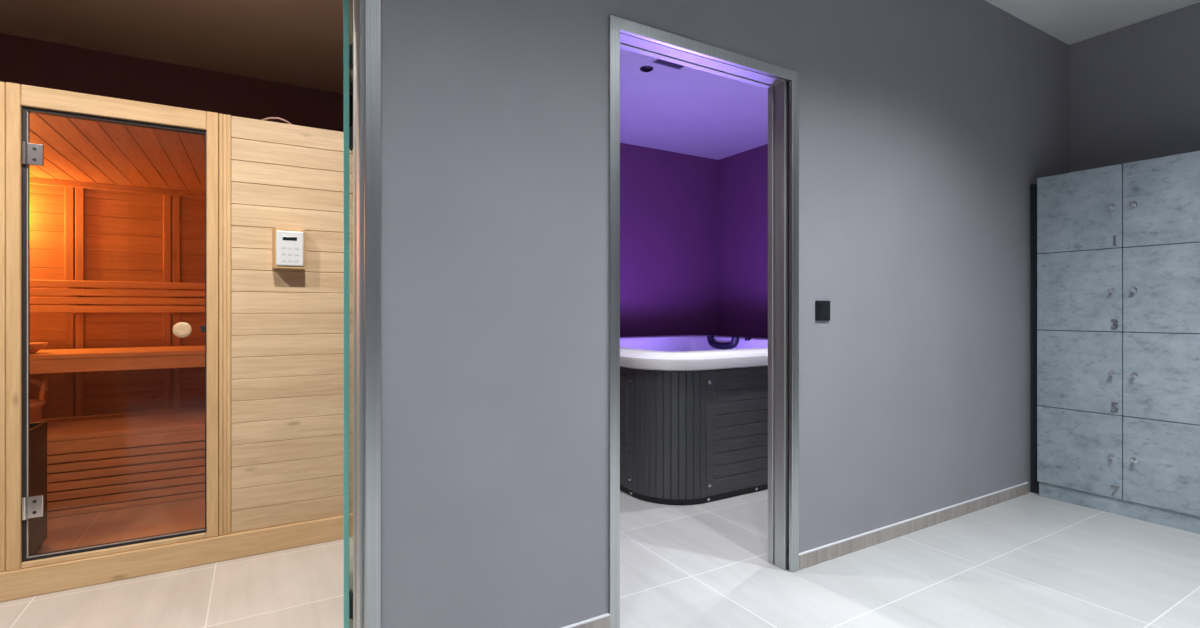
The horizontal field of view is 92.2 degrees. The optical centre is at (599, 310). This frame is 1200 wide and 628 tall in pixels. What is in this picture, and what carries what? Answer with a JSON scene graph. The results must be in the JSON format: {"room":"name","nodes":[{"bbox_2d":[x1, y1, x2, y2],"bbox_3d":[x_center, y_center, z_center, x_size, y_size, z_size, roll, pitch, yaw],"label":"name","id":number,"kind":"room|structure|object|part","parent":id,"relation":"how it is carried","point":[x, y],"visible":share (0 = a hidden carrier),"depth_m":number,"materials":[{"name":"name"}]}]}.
{"room":"changing room","nodes":[
{"label":"changing room","id":0,"kind":"room"},
{"bbox_2d":[0,33,717,336],"bbox_3d":[-1.907,-0.333,4.996,7.654,2.945,0.120,0,0,-31],"label":"wall","id":1,"kind":"structure","parent":0,"point":[669,200],"depth_m":6.24,"materials":[{"name":"paint"}]},
{"bbox_2d":[0,474,1199,627],"bbox_3d":[0.268,1.170,1.444,7.774,0.060,8.450,0,0,-31],"label":"floor","id":2,"kind":"structure","parent":0,"point":[1031,560],"depth_m":2.46,"materials":[{"name":"grey tile"}]},
{"bbox_2d":[30,422,46,554],"bbox_3d":[-2.786,0.840,2.499,0.475,0.600,0.460,0,0,-31],"label":"heater","id":3,"kind":"object","parent":2,"relation":"on","point":[38,430],"visible":0.31,"depth_m":2.70,"materials":[{"name":"black metal"}]},
{"bbox_2d":[41,408,204,517],"bbox_3d":[-2.734,0.914,3.749,2.150,0.452,0.714,0,0,-31],"label":"bench","id":4,"kind":"object","parent":2,"relation":"on","point":[170,427],"visible":0.35,"depth_m":3.36,"materials":[{"name":"brown wood"}]},
{"bbox_2d":[30,373,49,422],"bbox_3d":[-3.299,0.522,3.241,0.269,0.331,0.269,0,0,12],"label":"bucket","id":5,"kind":"object","parent":4,"relation":"on","point":[36,403],"visible":0.38,"depth_m":3.28,"materials":[{"name":"brown wood"}]},
{"bbox_3d":[-3.298,0.412,3.241,0.299,0.091,0.028,0,0,-31],"label":"handle","id":6,"kind":"part","parent":5,"relation":"part of","materials":[{"name":"brown wood"}]},
{"bbox_3d":[-2.576,0.930,3.489,0.045,0.420,0.050,0,0,-31],"label":"leg","id":7,"kind":"part","parent":4,"relation":"part of","materials":[{"name":"brown wood"}]},
{"bbox_2d":[0,82,343,601],"bbox_3d":[-2.467,0.119,3.300,2.320,2.042,1.947,0,0,-31],"label":"cabin","id":8,"kind":"object","parent":2,"relation":"on","point":[93,187],"visible":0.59,"depth_m":2.78,"materials":[{"name":"brown wood"}]},
{"bbox_3d":[-2.344,0.062,2.319,0.043,1.929,0.090,0,0,-31],"label":"door post","id":9,"kind":"part","parent":8,"relation":"part of","materials":[{"name":"brown wood"}]},
{"bbox_3d":[-2.062,-0.860,2.487,0.611,0.084,0.089,0,0,-31],"label":"head rail","id":10,"kind":"part","parent":8,"relation":"part of","materials":[{"name":"brown wood"}]},
{"bbox_3d":[-2.062,1.016,2.487,0.611,0.023,0.088,0,0,-31],"label":"door sill","id":11,"kind":"part","parent":8,"relation":"part of","materials":[{"name":"brown wood"}]},
{"bbox_2d":[30,346,204,373],"bbox_3d":[-2.760,0.297,3.794,2.150,0.106,0.618,0,0,-31],"label":"bench","id":12,"kind":"object","parent":8,"relation":"attached to","point":[92,359],"visible":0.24,"depth_m":3.42,"materials":[{"name":"brown wood"}]},
{"bbox_2d":[30,342,47,353],"bbox_3d":[-3.288,0.213,3.282,0.216,0.060,0.216,0,0,-31],"label":"wooden bowl","id":13,"kind":"object","parent":12,"relation":"on","point":[34,346],"visible":0.34,"depth_m":3.28,"materials":[{"name":"brown wood"}]},
{"bbox_3d":[-2.919,-0.825,4.062,2.160,0.040,0.035,0,0,-31],"label":"cornice","id":14,"kind":"part","parent":8,"relation":"part of","materials":[{"name":"brown wood"}]},
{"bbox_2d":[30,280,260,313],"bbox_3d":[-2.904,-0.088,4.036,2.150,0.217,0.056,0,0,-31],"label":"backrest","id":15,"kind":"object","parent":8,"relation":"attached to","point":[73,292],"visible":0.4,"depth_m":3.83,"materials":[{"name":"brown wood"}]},
{"bbox_3d":[-1.851,0.084,2.559,0.070,0.070,0.044,0,0,-31],"label":"door knob","id":16,"kind":"part","parent":8,"relation":"part of","materials":[{"name":"brown wood"}]},
{"bbox_3d":[-1.792,0.081,2.612,0.025,0.032,0.012,0,0,-31],"label":"latch plate","id":17,"kind":"part","parent":8,"relation":"part of","materials":[{"name":"grey metal"}]},
{"bbox_3d":[-1.779,0.062,2.654,0.045,1.929,0.090,0,0,-31],"label":"door post","id":18,"kind":"part","parent":8,"relation":"part of","materials":[{"name":"brown wood"}]},
{"bbox_2d":[262,117,291,124],"bbox_3d":[-1.611,-0.915,2.798,0.231,0.030,0.108,0,0,-20],"label":"cable","id":19,"kind":"object","parent":8,"relation":"on","point":[286,121],"visible":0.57,"depth_m":2.77,"materials":[{"name":"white plastic"}]},
{"bbox_2d":[272,227,304,269],"bbox_3d":[-1.482,-0.296,2.749,0.140,0.190,0.069,0,0,-31],"label":"controller","id":20,"kind":"object","parent":8,"relation":"attached to","point":[288,244],"visible":1,"depth_m":2.72,"materials":[{"name":"white plastic"}]},
{"bbox_2d":[620,335,767,504],"bbox_3d":[0.723,0.689,4.752,2.210,0.903,2.262,0,0,-31],"label":"hot tub","id":21,"kind":"object","parent":2,"relation":"on","point":[694,408],"visible":0.59,"depth_m":3.47,"materials":[{"name":"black plastic"}]},
{"bbox_3d":[-0.190,0.729,4.211,0.033,0.747,1.568,0,0,-31],"label":"panel","id":22,"kind":"part","parent":21,"relation":"part of","materials":[{"name":"grey plastic"}]},
{"bbox_3d":[0.406,0.729,3.438,0.439,0.747,0.114,0,0,14],"label":"corner panel","id":23,"kind":"part","parent":21,"relation":"part of","materials":[{"name":"grey"}]},
{"bbox_3d":[1.278,0.729,3.816,1.516,0.747,0.033,0,0,-31],"label":"panel","id":24,"kind":"part","parent":21,"relation":"part of","materials":[{"name":"grey plastic"}]},
{"bbox_2d":[1030,184,1038,493],"bbox_3d":[2.733,0.172,3.615,0.020,1.935,0.056,0,0,-31],"label":"strip","id":25,"kind":"object","parent":2,"relation":"on","point":[1034,484],"visible":0.57,"depth_m":3.62,"materials":[{"name":"grey"}]},
{"bbox_2d":[1037,164,1123,498],"bbox_3d":[3.043,0.115,3.526,0.633,1.869,0.408,0,0,-31],"label":"locker","id":26,"kind":"object","parent":2,"relation":"on","point":[1080,247],"visible":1,"depth_m":3.37,"materials":[{"name":"grey"}]},
{"bbox_3d":[2.804,-0.586,3.385,0.019,0.464,0.406,0,0,-31],"label":"door","id":27,"kind":"part","parent":26,"relation":"part of","materials":[{"name":"concrete"}]},
{"bbox_3d":[2.804,-0.117,3.385,0.019,0.465,0.406,0,0,-31],"label":"door","id":28,"kind":"part","parent":26,"relation":"part of","materials":[{"name":"concrete"}]},
{"bbox_3d":[2.804,0.350,3.385,0.019,0.462,0.406,0,0,-31],"label":"door","id":29,"kind":"part","parent":26,"relation":"part of","materials":[{"name":"concrete"}]},
{"bbox_3d":[2.804,0.817,3.385,0.019,0.463,0.406,0,0,-31],"label":"door","id":30,"kind":"part","parent":26,"relation":"part of","materials":[{"name":"concrete"}]},
{"bbox_3d":[2.865,-0.584,3.235,0.030,0.030,0.030,0,0,-31],"label":"lock knob","id":31,"kind":"part","parent":26,"relation":"part of","materials":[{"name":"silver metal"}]},
{"bbox_3d":[2.865,0.818,3.235,0.030,0.030,0.030,0,0,-31],"label":"lock knob","id":32,"kind":"part","parent":26,"relation":"part of","materials":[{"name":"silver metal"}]},
{"bbox_3d":[2.865,-0.115,3.235,0.030,0.030,0.030,0,0,-31],"label":"lock knob","id":33,"kind":"part","parent":26,"relation":"part of","materials":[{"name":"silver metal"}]},
{"bbox_2d":[1039,482,1199,533],"bbox_3d":[2.921,1.095,3.212,0.018,0.090,0.813,0,0,-31],"label":"board","id":34,"kind":"object","parent":2,"relation":"on","point":[1174,519],"visible":1,"depth_m":3.21,"materials":[{"name":"laminate"}]},
{"bbox_2d":[1123,151,1199,515],"bbox_3d":[3.252,0.115,3.174,0.633,1.869,0.408,0,0,-31],"label":"locker","id":35,"kind":"object","parent":2,"relation":"on","point":[1161,195],"visible":1,"depth_m":3.06,"materials":[{"name":"laminate"}]},
{"bbox_3d":[2.913,-0.584,3.154,0.030,0.030,0.030,0,0,-31],"label":"lock knob","id":36,"kind":"part","parent":35,"relation":"part of","materials":[{"name":"silver metal"}]},
{"bbox_3d":[2.913,-0.115,3.154,0.030,0.030,0.030,0,0,-31],"label":"lock knob","id":37,"kind":"part","parent":35,"relation":"part of","materials":[{"name":"silver metal"}]},
{"bbox_3d":[2.913,0.818,3.154,0.030,0.030,0.030,0,0,-31],"label":"lock knob","id":38,"kind":"part","parent":35,"relation":"part of","materials":[{"name":"silver metal"}]},
{"bbox_3d":[2.913,0.351,3.154,0.030,0.030,0.030,0,0,-31],"label":"lock knob","id":39,"kind":"part","parent":35,"relation":"part of","materials":[{"name":"silver metal"}]},
{"bbox_3d":[3.014,-0.586,3.032,0.019,0.464,0.406,0,0,-31],"label":"door","id":40,"kind":"part","parent":35,"relation":"part of","materials":[{"name":"concrete"}]},
{"bbox_3d":[3.014,-0.117,3.032,0.019,0.465,0.406,0,0,-31],"label":"door","id":41,"kind":"part","parent":35,"relation":"part of","materials":[{"name":"concrete"}]},
{"bbox_3d":[3.014,0.350,3.032,0.019,0.462,0.406,0,0,-31],"label":"door","id":42,"kind":"part","parent":35,"relation":"part of","materials":[{"name":"concrete"}]},
{"bbox_3d":[3.014,0.817,3.032,0.019,0.463,0.406,0,0,-31],"label":"door","id":43,"kind":"part","parent":35,"relation":"part of","materials":[{"name":"concrete"}]},
{"bbox_2d":[0,0,1199,159],"bbox_3d":[0.268,-1.845,1.444,7.774,0.080,8.450,0,0,-31],"label":"ceiling","id":44,"kind":"structure","parent":0,"point":[293,42],"depth_m":3.88,"materials":[{"name":"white paint"}]},
{"bbox_2d":[640,66,652,71],"bbox_3d":[0.347,-1.799,4.298,0.100,0.012,0.100,0,0,-31],"label":"recessed light","id":45,"kind":"object","parent":44,"relation":"in","point":[644,68],"visible":1,"depth_m":4.28,"materials":[{"name":"black plastic"}]},
{"bbox_2d":[652,58,684,69],"bbox_3d":[0.508,-1.804,4.207,0.255,0.003,0.100,0,0,-31],"label":"ceiling vent","id":46,"kind":"object","parent":44,"relation":"in","point":[657,61],"visible":0.59,"depth_m":4.22,"materials":[{"name":"grey"}]},
{"bbox_2d":[381,0,1068,627],"bbox_3d":[-0.087,-0.333,2.044,7.534,2.945,0.115,0,0,-31],"label":"wall","id":47,"kind":"structure","parent":0,"point":[927,127],"depth_m":2.02,"materials":[{"name":"grey paint"}]},
{"bbox_2d":[344,0,380,627],"bbox_3d":[-1.288,0.046,1.805,1.114,2.187,0.949,0,0,-31],"label":"door","id":48,"kind":"structure","parent":47,"relation":"in","point":[366,13],"depth_m":1.65,"materials":[{"name":"metal"}]},
{"bbox_3d":[-0.911,0.069,2.120,0.011,2.118,0.796,0,0,-21],"label":"glass pane","id":49,"kind":"part","parent":48,"relation":"part of","materials":[{"name":"clear glass"}]},
{"bbox_3d":[-0.754,-0.777,1.757,0.004,0.070,0.048,0,0,-31],"label":"wall plate","id":50,"kind":"part","parent":48,"relation":"part of","materials":[{"name":"silver metal"}]},
{"bbox_3d":[-1.080,0.046,1.387,1.046,2.187,0.018,0,0,-31],"label":"casing","id":51,"kind":"part","parent":48,"relation":"part of","materials":[{"name":"metal"}]},
{"bbox_2d":[562,613,609,627],"bbox_3d":[-0.297,1.105,1.846,0.769,0.070,0.012,0,0,-31],"label":"baseboard","id":52,"kind":"structure","parent":47,"relation":"attached to","point":[602,621],"depth_m":2.01,"materials":[{"name":"tile"}]},
{"bbox_2d":[609,15,798,627],"bbox_3d":[0.422,0.046,2.341,0.974,2.187,0.127,0,0,-31],"label":"door frame","id":53,"kind":"structure","parent":47,"relation":"in","point":[782,84],"depth_m":2.52,"materials":[{"name":"metal"}]},
{"bbox_2d":[815,301,829,320],"bbox_3d":[1.014,-0.002,2.622,0.093,0.091,0.015,0,0,-31],"label":"light switch","id":54,"kind":"object","parent":47,"relation":"attached to","point":[822,308],"visible":1,"depth_m":2.61,"materials":[{"name":"black plastic"}]},
{"bbox_2d":[799,482,1028,569],"bbox_3d":[1.773,1.105,3.073,2.096,0.070,0.012,0,0,-31],"label":"baseboard","id":55,"kind":"structure","parent":47,"relation":"attached to","point":[818,555],"depth_m":2.93,"materials":[{"name":"tile"}]},
{"bbox_2d":[718,2,1199,337],"bbox_3d":[3.530,-0.333,3.446,0.120,2.945,8.330,0,0,-31],"label":"wall","id":56,"kind":"structure","parent":0,"point":[1134,89],"depth_m":3.76,"materials":[{"name":"grey paint"}]}
]}

